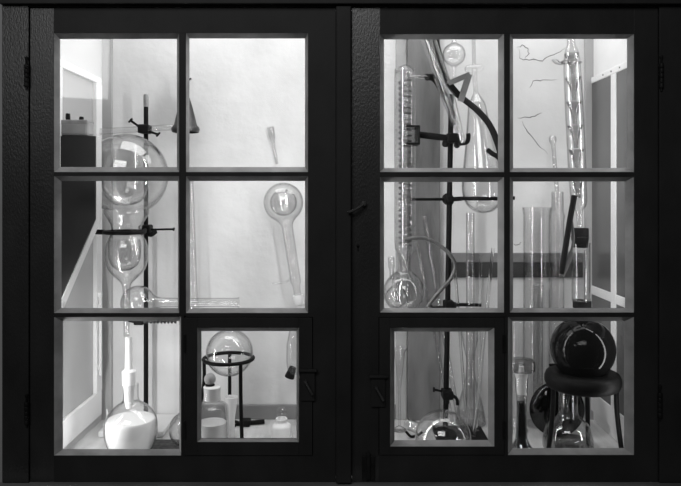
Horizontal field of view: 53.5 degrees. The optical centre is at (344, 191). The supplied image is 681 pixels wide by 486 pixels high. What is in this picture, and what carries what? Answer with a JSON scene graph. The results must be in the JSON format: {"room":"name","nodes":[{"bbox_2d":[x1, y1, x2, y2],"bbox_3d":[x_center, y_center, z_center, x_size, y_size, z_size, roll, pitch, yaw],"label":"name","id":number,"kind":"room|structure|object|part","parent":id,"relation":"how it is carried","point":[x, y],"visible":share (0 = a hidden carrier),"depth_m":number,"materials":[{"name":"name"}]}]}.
{"room":"laboratory","nodes":[
{"label":"laboratory","id":0,"kind":"room"},
{"bbox_2d":[0,4,1,481],"bbox_3d":[-0.937,0.034,1.381,0.506,2.100,0.058,0,0,0],"label":"wall","id":1,"kind":"structure","parent":0,"point":[0,4],"depth_m":1.35,"materials":[{"name":"grey paint"}]},
{"bbox_2d":[2,5,29,482],"bbox_3d":[-0.658,-0.043,1.359,0.053,1.246,0.026,0,0,0],"label":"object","id":2,"kind":"structure","parent":1,"relation":"attached to","point":[15,18],"depth_m":1.35,"materials":[{"name":"black paint"}]},
{"bbox_2d":[24,6,351,482],"bbox_3d":[-0.298,0.105,1.356,0.681,0.948,0.055,0,0,0],"label":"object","id":3,"kind":"structure","parent":2,"relation":"attached to","point":[321,449],"depth_m":1.35,"materials":[{"name":"black paint"}]},
{"bbox_3d":[-0.328,-0.343,1.361,0.508,0.050,0.022,0,0,0],"label":"rail","id":4,"kind":"part","parent":3,"relation":"part of","materials":[{"name":"black paint"}]},
{"bbox_3d":[-0.323,0.553,1.361,0.518,0.052,0.022,0,0,0],"label":"rail","id":5,"kind":"part","parent":3,"relation":"part of","materials":[{"name":"black paint"}]},
{"bbox_3d":[-0.074,0.384,1.342,0.036,0.064,0.009,0,0,0],"label":"lock plate","id":6,"kind":"part","parent":3,"relation":"part of","materials":[{"name":"black paint"}]},
{"bbox_2d":[0,481,680,485],"bbox_3d":[0.000,0.599,1.346,1.500,0.035,0.052,0,0,0],"label":"trim","id":7,"kind":"structure","parent":1,"relation":"attached to","point":[31,483],"depth_m":1.34,"materials":[{"name":"black wood"}]},
{"bbox_2d":[0,0,680,7],"bbox_3d":[0.018,-0.518,1.353,1.404,0.297,0.038,0,0,0],"label":"trim","id":8,"kind":"structure","parent":1,"relation":"attached to","point":[32,3],"depth_m":1.33,"materials":[{"name":"black paint"}]},
{"bbox_2d":[60,39,101,448],"bbox_3d":[-0.654,-0.016,1.557,0.060,1.200,0.370,0,0,0],"label":"wall","id":9,"kind":"structure","parent":0,"point":[85,54],"depth_m":1.62,"materials":[{"name":"white paint"}]},
{"bbox_2d":[60,59,101,448],"bbox_3d":[-0.614,0.137,1.552,0.020,0.845,0.344,0,0,0],"label":"window","id":10,"kind":"structure","parent":9,"relation":"in","point":[80,90],"depth_m":1.59,"materials":[{"name":"white paint"}]},
{"bbox_3d":[-0.622,0.137,1.540,0.004,0.835,0.300,0,0,0],"label":"pane","id":11,"kind":"part","parent":10,"relation":"part of","materials":[{"name":"clear glass"}]},
{"bbox_3d":[-0.618,-0.278,1.540,0.012,0.016,0.320,0,0,0],"label":"rail","id":12,"kind":"part","parent":10,"relation":"part of","materials":[{"name":"white paint"}]},
{"bbox_3d":[-0.618,0.528,1.540,0.012,0.061,0.320,0,0,0],"label":"rail","id":13,"kind":"part","parent":10,"relation":"part of","materials":[{"name":"white paint"}]},
{"bbox_3d":[-0.608,0.351,1.675,0.008,0.206,0.012,0,0,0],"label":"bolt rod","id":14,"kind":"part","parent":10,"relation":"part of","materials":[{"name":"white paint"}]},
{"bbox_2d":[61,136,101,307],"bbox_3d":[-0.580,0.070,1.475,0.088,0.381,0.050,0,0,0],"label":"wall bracket","id":15,"kind":"object","parent":9,"relation":"attached to","point":[81,201],"visible":0.71,"depth_m":1.45,"materials":[{"name":"paint"}]},
{"bbox_2d":[61,113,93,135],"bbox_3d":[-0.587,-0.146,1.474,0.067,0.050,0.042,0,0,0],"label":"instrument box","id":16,"kind":"object","parent":15,"relation":"on","point":[81,127],"visible":0.88,"depth_m":1.45,"materials":[{"name":"grey metal"}]},
{"bbox_3d":[-0.588,-0.151,1.474,0.066,0.010,0.042,0,0,0],"label":"lid","id":17,"kind":"part","parent":16,"relation":"part of","materials":[{"name":"metal"}]},
{"bbox_2d":[71,418,618,448],"bbox_3d":[0.015,0.614,1.570,1.530,0.060,0.560,0,0,0],"label":"floor","id":18,"kind":"structure","parent":0,"point":[576,439],"depth_m":1.63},
{"bbox_2d":[103,336,157,448],"bbox_3d":[-0.477,0.454,1.505,0.116,0.261,0.116,0,0,0],"label":"flask","id":19,"kind":"object","parent":18,"relation":"on","point":[131,429],"visible":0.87,"depth_m":1.49,"materials":[{"name":"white glass"}]},
{"bbox_2d":[95,94,176,436],"bbox_3d":[-0.504,0.169,1.635,0.185,0.830,0.199,0,0,0],"label":"stand","id":20,"kind":"object","parent":18,"relation":"on","point":[147,230],"visible":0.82,"depth_m":1.70,"materials":[{"name":"black metal"}]},
{"bbox_2d":[102,134,167,335],"bbox_3d":[-0.513,0.101,1.585,0.192,0.474,0.192,0,0,8],"label":"glass globe","id":21,"kind":"object","parent":20,"relation":"attached to","point":[155,146],"visible":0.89,"depth_m":1.58},
{"bbox_3d":[-0.510,0.577,1.669,0.155,0.014,0.130,0,0,0],"label":"plate","id":22,"kind":"part","parent":20,"relation":"part of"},
{"bbox_3d":[-0.502,0.164,1.704,0.011,0.817,0.011,0,0,11],"label":"rod","id":23,"kind":"part","parent":20,"relation":"part of","materials":[{"name":"black metal"}]},
{"bbox_2d":[120,285,237,307],"bbox_3d":[-0.403,0.270,1.650,0.289,0.083,0.083,0,0,0],"label":"bulb","id":24,"kind":"object","parent":20,"relation":"on","point":[137,285],"visible":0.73,"depth_m":1.65,"materials":[{"name":"clear glass"}]},
{"bbox_2d":[152,439,178,448],"bbox_3d":[-0.412,0.582,1.543,0.100,0.002,0.086,0,0,0],"label":"wire gauze","id":25,"kind":"object","parent":18,"relation":"on","point":[159,443],"visible":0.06,"depth_m":1.55,"materials":[{"name":"grey metal"}]},
{"bbox_2d":[168,414,201,445],"bbox_3d":[-0.364,0.522,1.550,0.080,0.124,0.080,0,0,0],"label":"flask","id":26,"kind":"object","parent":25,"relation":"on","point":[176,414],"visible":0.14,"depth_m":1.54,"materials":[{"name":"clear glass"}]},
{"bbox_2d":[193,181,201,417],"bbox_3d":[-0.381,0.274,1.710,0.035,0.619,0.030,0,0,0],"label":"tube","id":27,"kind":"object","parent":18,"relation":"on","point":[193,181],"visible":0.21,"depth_m":1.71,"materials":[{"name":"clear glass"}]},
{"bbox_2d":[201,373,228,437],"bbox_3d":[-0.295,0.493,1.495,0.072,0.183,0.072,0,0,0],"label":"bottle","id":28,"kind":"object","parent":18,"relation":"on","point":[213,427],"visible":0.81,"depth_m":1.48,"materials":[{"name":"clear glass"}]},
{"bbox_2d":[201,351,254,437],"bbox_3d":[-0.271,0.481,1.552,0.142,0.206,0.121,0,0,38],"label":"tripod","id":29,"kind":"object","parent":18,"relation":"on","point":[205,362],"visible":0.8,"depth_m":1.51,"materials":[{"name":"black metal"}]},
{"bbox_3d":[-0.341,0.485,1.550,0.043,0.200,0.008,0,0,0],"label":"leg","id":30,"kind":"part","parent":29,"relation":"part of","materials":[{"name":"black metal"}]},
{"bbox_2d":[206,331,252,376],"bbox_3d":[-0.265,0.345,1.550,0.108,0.154,0.108,0,0,0],"label":"flask","id":31,"kind":"object","parent":29,"relation":"on","point":[219,331],"visible":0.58,"depth_m":1.54,"materials":[{"name":"clear glass"}]},
{"bbox_3d":[-0.275,0.484,1.608,0.009,0.199,0.012,0,0,0],"label":"leg","id":32,"kind":"part","parent":29,"relation":"part of","materials":[{"name":"black metal"}]},
{"bbox_3d":[-0.230,0.484,1.502,0.008,0.199,0.016,0,0,-38],"label":"leg","id":33,"kind":"part","parent":29,"relation":"part of","materials":[{"name":"black metal"}]},
{"bbox_2d":[224,395,237,437],"bbox_3d":[-0.265,0.529,1.565,0.032,0.110,0.032,0,0,0],"label":"test tube","id":34,"kind":"object","parent":18,"relation":"on","point":[231,400],"visible":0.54,"depth_m":1.56,"materials":[{"name":"white glass"}]},
{"bbox_2d":[224,418,264,426],"bbox_3d":[-0.255,0.576,1.687,0.108,0.015,0.037,0,0,0],"label":"clamp","id":35,"kind":"object","parent":18,"relation":"on","point":[247,422],"visible":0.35,"depth_m":1.69,"materials":[{"name":"black metal"}]},
{"bbox_2d":[271,411,291,437],"bbox_3d":[-0.146,0.539,1.550,0.047,0.090,0.047,0,0,0],"label":"bottle","id":36,"kind":"object","parent":18,"relation":"on","point":[281,428],"visible":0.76,"depth_m":1.54,"materials":[{"name":"white glass"}]},
{"bbox_2d":[405,431,422,437],"bbox_3d":[0.163,0.574,1.602,0.043,0.018,0.010,0,0,0],"label":"clip","id":37,"kind":"object","parent":18,"relation":"on","point":[406,432],"visible":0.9,"depth_m":1.60,"materials":[{"name":"black metal"}]},
{"bbox_2d":[405,409,470,439],"bbox_3d":[0.198,0.524,1.440,0.139,0.119,0.129,0,0,0],"label":"flask","id":38,"kind":"object","parent":18,"relation":"on","point":[420,421],"visible":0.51,"depth_m":1.44,"materials":[{"name":"clear glass"}]},
{"bbox_2d":[422,219,461,423],"bbox_3d":[0.242,0.322,1.689,0.106,0.525,0.012,0,0,29],"label":"tube","id":39,"kind":"object","parent":18,"relation":"on","point":[422,219],"visible":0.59,"depth_m":1.70,"materials":[{"name":"clear glass"}]},
{"bbox_2d":[403,94,514,439],"bbox_3d":[0.276,0.173,1.617,0.269,0.821,0.154,0,0,0],"label":"stand","id":40,"kind":"object","parent":18,"relation":"on","point":[445,431],"visible":0.88,"depth_m":1.63,"materials":[{"name":"black metal"}]},
{"bbox_2d":[394,65,421,271],"bbox_3d":[0.156,-0.056,1.605,0.080,0.493,0.053,0,0,0],"label":"condenser","id":41,"kind":"object","parent":40,"relation":"attached to","point":[403,65],"visible":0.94,"depth_m":1.60,"materials":[{"name":"clear glass"}]},
{"bbox_2d":[384,253,424,307],"bbox_3d":[0.140,0.218,1.605,0.100,0.140,0.100,0,0,0],"label":"flask","id":42,"kind":"object","parent":41,"relation":"attached to","point":[398,253],"visible":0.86,"depth_m":1.60,"materials":[{"name":"clear glass"}]},
{"bbox_2d":[404,236,456,307],"bbox_3d":[0.198,0.198,1.564,0.122,0.193,0.011,0,0,4],"label":"tubing","id":43,"kind":"object","parent":41,"relation":"attached to","point":[428,239],"visible":0.93,"depth_m":1.56,"materials":[{"name":"grey rubber"}]},
{"bbox_3d":[0.225,0.017,1.647,0.132,0.009,0.007,0,0,0],"label":"cross rod","id":44,"kind":"part","parent":40,"relation":"part of","materials":[{"name":"black metal"}]},
{"bbox_2d":[421,40,462,141],"bbox_3d":[0.227,-0.252,1.582,0.114,0.277,0.036,0,0,0],"label":"tube","id":45,"kind":"object","parent":40,"relation":"attached to","point":[421,40],"visible":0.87,"depth_m":1.58,"materials":[{"name":"clear glass"}]},
{"bbox_2d":[424,74,455,125],"bbox_3d":[0.225,-0.219,1.609,0.082,0.122,0.027,0,0,-26],"label":"hose","id":46,"kind":"object","parent":45,"relation":"attached to","point":[427,77],"visible":0.94,"depth_m":1.61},
{"bbox_3d":[0.250,0.167,1.635,0.027,0.810,0.013,0,0,0],"label":"rod","id":47,"kind":"part","parent":40,"relation":"part of","materials":[{"name":"black metal"}]},
{"bbox_3d":[0.272,0.577,1.595,0.118,0.014,0.111,0,0,0],"label":"plate","id":48,"kind":"part","parent":40,"relation":"part of","materials":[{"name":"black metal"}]},
{"bbox_2d":[454,270,468,436],"bbox_3d":[0.273,0.368,1.589,0.007,0.404,0.048,0,0,-37],"label":"rod","id":49,"kind":"object","parent":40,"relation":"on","point":[455,276],"visible":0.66,"depth_m":1.58,"materials":[{"name":"clear glass"}]},
{"bbox_2d":[433,40,497,156],"bbox_3d":[0.289,-0.245,1.593,0.181,0.504,0.026,0,0,17],"label":"hose","id":50,"kind":"object","parent":40,"relation":"hanging from","point":[470,104],"visible":0.52,"depth_m":1.58,"materials":[{"name":"black rubber"}]},
{"bbox_2d":[447,72,471,101],"bbox_3d":[0.263,-0.242,1.553,0.058,0.068,0.014,0,0,0],"label":"clip","id":51,"kind":"object","parent":50,"relation":"attached to","point":[466,77],"visible":1,"depth_m":1.55,"materials":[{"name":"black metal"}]},
{"bbox_2d":[486,148,497,159],"bbox_3d":[0.354,-0.060,1.585,0.049,0.089,0.022,0,0,0],"label":"hose","id":52,"kind":"object","parent":50,"relation":"attached to","point":[489,151],"visible":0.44,"depth_m":1.58,"materials":[{"name":"black rubber"}]},
{"bbox_3d":[0.287,0.272,1.628,0.083,0.010,0.008,0,0,-1],"label":"cross rod","id":53,"kind":"part","parent":40,"relation":"part of","materials":[{"name":"black metal"}]},
{"bbox_2d":[466,213,474,262],"bbox_3d":[0.297,0.310,1.599,0.020,0.520,0.023,0,0,0],"label":"tube","id":54,"kind":"object","parent":40,"relation":"on","point":[466,213],"visible":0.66,"depth_m":1.60,"materials":[{"name":"clear glass"}]},
{"bbox_2d":[476,254,481,430],"bbox_3d":[0.322,0.359,1.617,0.015,0.421,0.007,0,0,-22],"label":"rod","id":55,"kind":"object","parent":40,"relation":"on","point":[480,255],"visible":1,"depth_m":1.61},
{"bbox_2d":[462,55,496,212],"bbox_3d":[0.335,-0.184,1.635,0.103,0.471,0.102,0,0,0],"label":"flask","id":56,"kind":"object","parent":40,"relation":"on","point":[475,55],"visible":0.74,"depth_m":1.63,"materials":[{"name":"clear glass"}]},
{"bbox_2d":[472,248,494,436],"bbox_3d":[0.327,0.352,1.593,0.072,0.437,0.008,0,0,-35],"label":"rod","id":57,"kind":"object","parent":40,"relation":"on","point":[492,249],"visible":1,"depth_m":1.59,"materials":[{"name":"clear glass"}]},
{"bbox_2d":[455,354,485,427],"bbox_3d":[0.315,0.496,1.696,0.078,0.177,0.078,0,0,0],"label":"flask","id":58,"kind":"object","parent":18,"relation":"on","point":[475,354],"visible":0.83,"depth_m":1.69,"materials":[{"name":"clear glass"}]},
{"bbox_2d":[513,357,535,447],"bbox_3d":[0.369,0.466,1.410,0.069,0.235,0.069,0,0,5],"label":"flask","id":59,"kind":"object","parent":18,"relation":"on","point":[521,377],"visible":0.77,"depth_m":1.40,"materials":[{"name":"clear glass"}]},
{"bbox_2d":[524,321,527,429],"bbox_3d":[0.420,0.441,1.650,0.054,0.286,0.054,0,0,0],"label":"glass cylinder","id":60,"kind":"object","parent":18,"relation":"on","point":[524,321],"visible":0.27,"depth_m":1.64,"materials":[{"name":"clear glass"}]},
{"bbox_2d":[522,207,551,384],"bbox_3d":[0.482,0.311,1.695,0.073,0.545,0.073,0,0,0],"label":"cylinder","id":61,"kind":"object","parent":18,"relation":"on","point":[522,207],"visible":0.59,"depth_m":1.69,"materials":[{"name":"clear glass"}]},
{"bbox_2d":[529,363,584,436],"bbox_3d":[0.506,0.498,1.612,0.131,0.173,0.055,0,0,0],"label":"flask","id":62,"kind":"object","parent":18,"relation":"on","point":[540,403],"visible":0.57,"depth_m":1.59,"materials":[{"name":"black glass"}]},
{"bbox_2d":[549,138,564,221],"bbox_3d":[0.536,0.220,1.706,0.039,0.728,0.048,0,0,0],"label":"cylinder","id":63,"kind":"object","parent":18,"relation":"on","point":[556,138],"visible":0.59,"depth_m":1.70,"materials":[{"name":"clear glass"}]},
{"bbox_2d":[542,397,593,447],"bbox_3d":[0.500,0.511,1.515,0.112,0.146,0.112,0,0,0],"label":"flask","id":64,"kind":"object","parent":18,"relation":"on","point":[556,415],"visible":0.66,"depth_m":1.51,"materials":[{"name":"clear glass"}]},
{"bbox_2d":[544,365,623,447],"bbox_3d":[0.521,0.489,1.485,0.170,0.190,0.162,0,0,0],"label":"tripod","id":65,"kind":"object","parent":18,"relation":"on","point":[609,384],"visible":0.81,"depth_m":1.44,"materials":[{"name":"black metal"}]},
{"bbox_3d":[0.448,0.501,1.472,0.025,0.167,0.010,0,0,-10],"label":"leg","id":66,"kind":"part","parent":65,"relation":"part of","materials":[{"name":"black metal"}]},
{"bbox_2d":[550,301,615,377],"bbox_3d":[0.522,0.327,1.485,0.138,0.174,0.138,0,0,0],"label":"flask","id":67,"kind":"object","parent":65,"relation":"on","point":[586,349],"visible":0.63,"depth_m":1.44,"materials":[{"name":"black glass"}]},
{"bbox_2d":[570,228,590,301],"bbox_3d":[0.518,0.160,1.485,0.043,0.161,0.041,0,0,0],"label":"tube","id":68,"kind":"object","parent":67,"relation":"on","point":[582,237],"visible":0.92,"depth_m":1.47,"materials":[{"name":"clear glass"}]},
{"bbox_2d":[563,39,586,221],"bbox_3d":[0.505,-0.179,1.484,0.051,0.513,0.045,0,0,-33],"label":"column","id":69,"kind":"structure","parent":68,"relation":"on","point":[567,39],"depth_m":1.49,"materials":[{"name":"clear glass"}]},
{"bbox_2d":[559,195,576,276],"bbox_3d":[0.481,0.095,1.457,0.040,0.177,0.017,0,0,0],"label":"hose","id":70,"kind":"object","parent":69,"relation":"hanging from","point":[565,261],"visible":1,"depth_m":1.45,"materials":[{"name":"black rubber"}]},
{"bbox_3d":[0.558,0.501,1.552,0.010,0.167,0.024,0,0,28],"label":"leg","id":71,"kind":"part","parent":65,"relation":"part of","materials":[{"name":"black metal"}]},
{"bbox_3d":[0.594,0.501,1.459,0.025,0.167,0.010,0,0,20],"label":"leg","id":72,"kind":"part","parent":65,"relation":"part of","materials":[{"name":"black metal"}]},
{"bbox_2d":[113,39,583,417],"bbox_3d":[0.015,-0.016,1.771,1.530,1.200,0.061,0,0,0],"label":"wall","id":73,"kind":"structure","parent":0,"point":[239,89],"depth_m":1.74,"materials":[{"name":"white paint"}]},
{"bbox_2d":[102,39,112,419],"bbox_3d":[-0.611,-0.016,1.736,0.025,1.200,0.012,0,0,0],"label":"trim","id":74,"kind":"structure","parent":73,"relation":"attached to","point":[107,44],"depth_m":1.73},
{"bbox_2d":[171,78,199,133],"bbox_3d":[-0.401,-0.222,1.695,0.071,0.144,0.071,0,0,-42],"label":"cone","id":75,"kind":"object","parent":73,"relation":"hanging from","point":[193,128],"visible":0.43,"depth_m":1.68,"materials":[{"name":"glass"}]},
{"bbox_2d":[263,183,303,379],"bbox_3d":[-0.151,0.222,1.685,0.104,0.491,0.100,0,0,0],"label":"hanging bulb","id":76,"kind":"object","parent":73,"relation":"hanging from","point":[298,300],"visible":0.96,"depth_m":1.68,"materials":[{"name":"clear glass"}]},
{"bbox_3d":[-0.153,0.026,1.685,0.067,0.067,0.067,0,0,0],"label":"bulb","id":77,"kind":"part","parent":76,"relation":"part of","materials":[{"name":"clear glass"}]},
{"bbox_2d":[202,404,395,418],"bbox_3d":[-0.131,0.566,1.737,0.524,0.037,0.010,0,0,0],"label":"baseboard","id":78,"kind":"structure","parent":73,"relation":"attached to","point":[253,411],"depth_m":1.73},
{"bbox_2d":[396,40,406,419],"bbox_3d":[0.144,-0.016,1.736,0.028,1.200,0.012,0,0,0],"label":"trim","id":79,"kind":"structure","parent":73,"relation":"attached to","point":[401,45],"depth_m":1.73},
{"bbox_2d":[407,40,439,420],"bbox_3d":[0.201,-0.016,1.732,0.083,1.200,0.020,0,0,0],"label":"trim","id":80,"kind":"structure","parent":73,"relation":"attached to","point":[423,356],"depth_m":1.72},
{"bbox_2d":[442,43,465,66],"bbox_3d":[0.275,-0.349,1.705,0.059,0.152,0.059,0,0,0],"label":"bulb","id":81,"kind":"object","parent":73,"relation":"attached to","point":[450,43],"visible":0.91,"depth_m":1.70,"materials":[{"name":"clear glass"}]},
{"bbox_2d":[451,262,582,277],"bbox_3d":[0.437,0.200,1.737,0.349,0.040,0.010,0,0,0],"label":"trim","id":82,"kind":"structure","parent":73,"relation":"attached to","point":[469,269],"depth_m":1.73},
{"bbox_2d":[451,253,583,261],"bbox_3d":[0.437,0.168,1.735,0.349,0.023,0.014,0,0,0],"label":"trim","id":83,"kind":"structure","parent":73,"relation":"attached to","point":[459,257],"depth_m":1.73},
{"bbox_2d":[552,59,581,64],"bbox_3d":[0.520,-0.313,1.602,0.046,0.062,0.282,0,0,11],"label":"clip","id":84,"kind":"object","parent":73,"relation":"attached to","point":[553,60],"visible":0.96,"depth_m":1.50,"materials":[{"name":"metal"}]},
{"bbox_2d":[584,39,593,419],"bbox_3d":[0.627,-0.016,1.736,0.020,1.200,0.012,0,0,0],"label":"trim","id":85,"kind":"structure","parent":73,"relation":"attached to","point":[588,43],"depth_m":1.73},
{"bbox_2d":[594,39,626,444],"bbox_3d":[0.667,-0.016,1.557,0.060,1.200,0.370,0,0,0],"label":"wall","id":86,"kind":"structure","parent":0,"point":[608,53],"depth_m":1.64,"materials":[{"name":"white paint"}]},
{"bbox_2d":[347,8,663,481],"bbox_3d":[0.320,0.106,1.351,0.630,0.947,0.053,0,0,0],"label":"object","id":87,"kind":"structure","parent":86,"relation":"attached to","point":[377,456],"depth_m":1.35,"materials":[{"name":"black paint"}]},
{"bbox_3d":[0.024,0.031,1.339,0.044,0.025,0.016,0,0,-18],"label":"latch lever","id":88,"kind":"part","parent":87,"relation":"part of","materials":[{"name":"metal"}]},
{"bbox_3d":[0.066,0.396,1.342,0.036,0.064,0.009,0,0,0],"label":"lock plate","id":89,"kind":"part","parent":87,"relation":"part of","materials":[{"name":"black paint"}]},
{"bbox_3d":[0.323,0.553,1.361,0.511,0.053,0.022,0,0,0],"label":"rail","id":90,"kind":"part","parent":87,"relation":"part of","materials":[{"name":"black paint"}]},
{"bbox_3d":[0.324,-0.342,1.361,0.508,0.052,0.022,0,0,0],"label":"rail","id":91,"kind":"part","parent":87,"relation":"part of","materials":[{"name":"black paint"}]},
{"bbox_2d":[591,61,626,437],"bbox_3d":[0.633,0.133,1.560,0.007,0.853,0.361,0,0,0],"label":"window","id":92,"kind":"structure","parent":86,"relation":"in","point":[609,87],"depth_m":1.61,"materials":[{"name":"white paint"}]},
{"bbox_3d":[0.634,0.534,1.560,0.006,0.050,0.361,0,0,0],"label":"rail","id":93,"kind":"part","parent":92,"relation":"part of","materials":[{"name":"white paint"}]},
{"bbox_3d":[0.634,-0.286,1.560,0.006,0.016,0.361,0,0,0],"label":"rail","id":94,"kind":"part","parent":92,"relation":"part of","materials":[{"name":"white paint"}]},
{"bbox_2d":[658,5,680,482],"bbox_3d":[0.674,-0.043,1.359,0.093,1.246,0.026,0,0,0],"label":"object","id":95,"kind":"structure","parent":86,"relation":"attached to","point":[669,16],"depth_m":1.35,"materials":[{"name":"black paint"}]}
]}

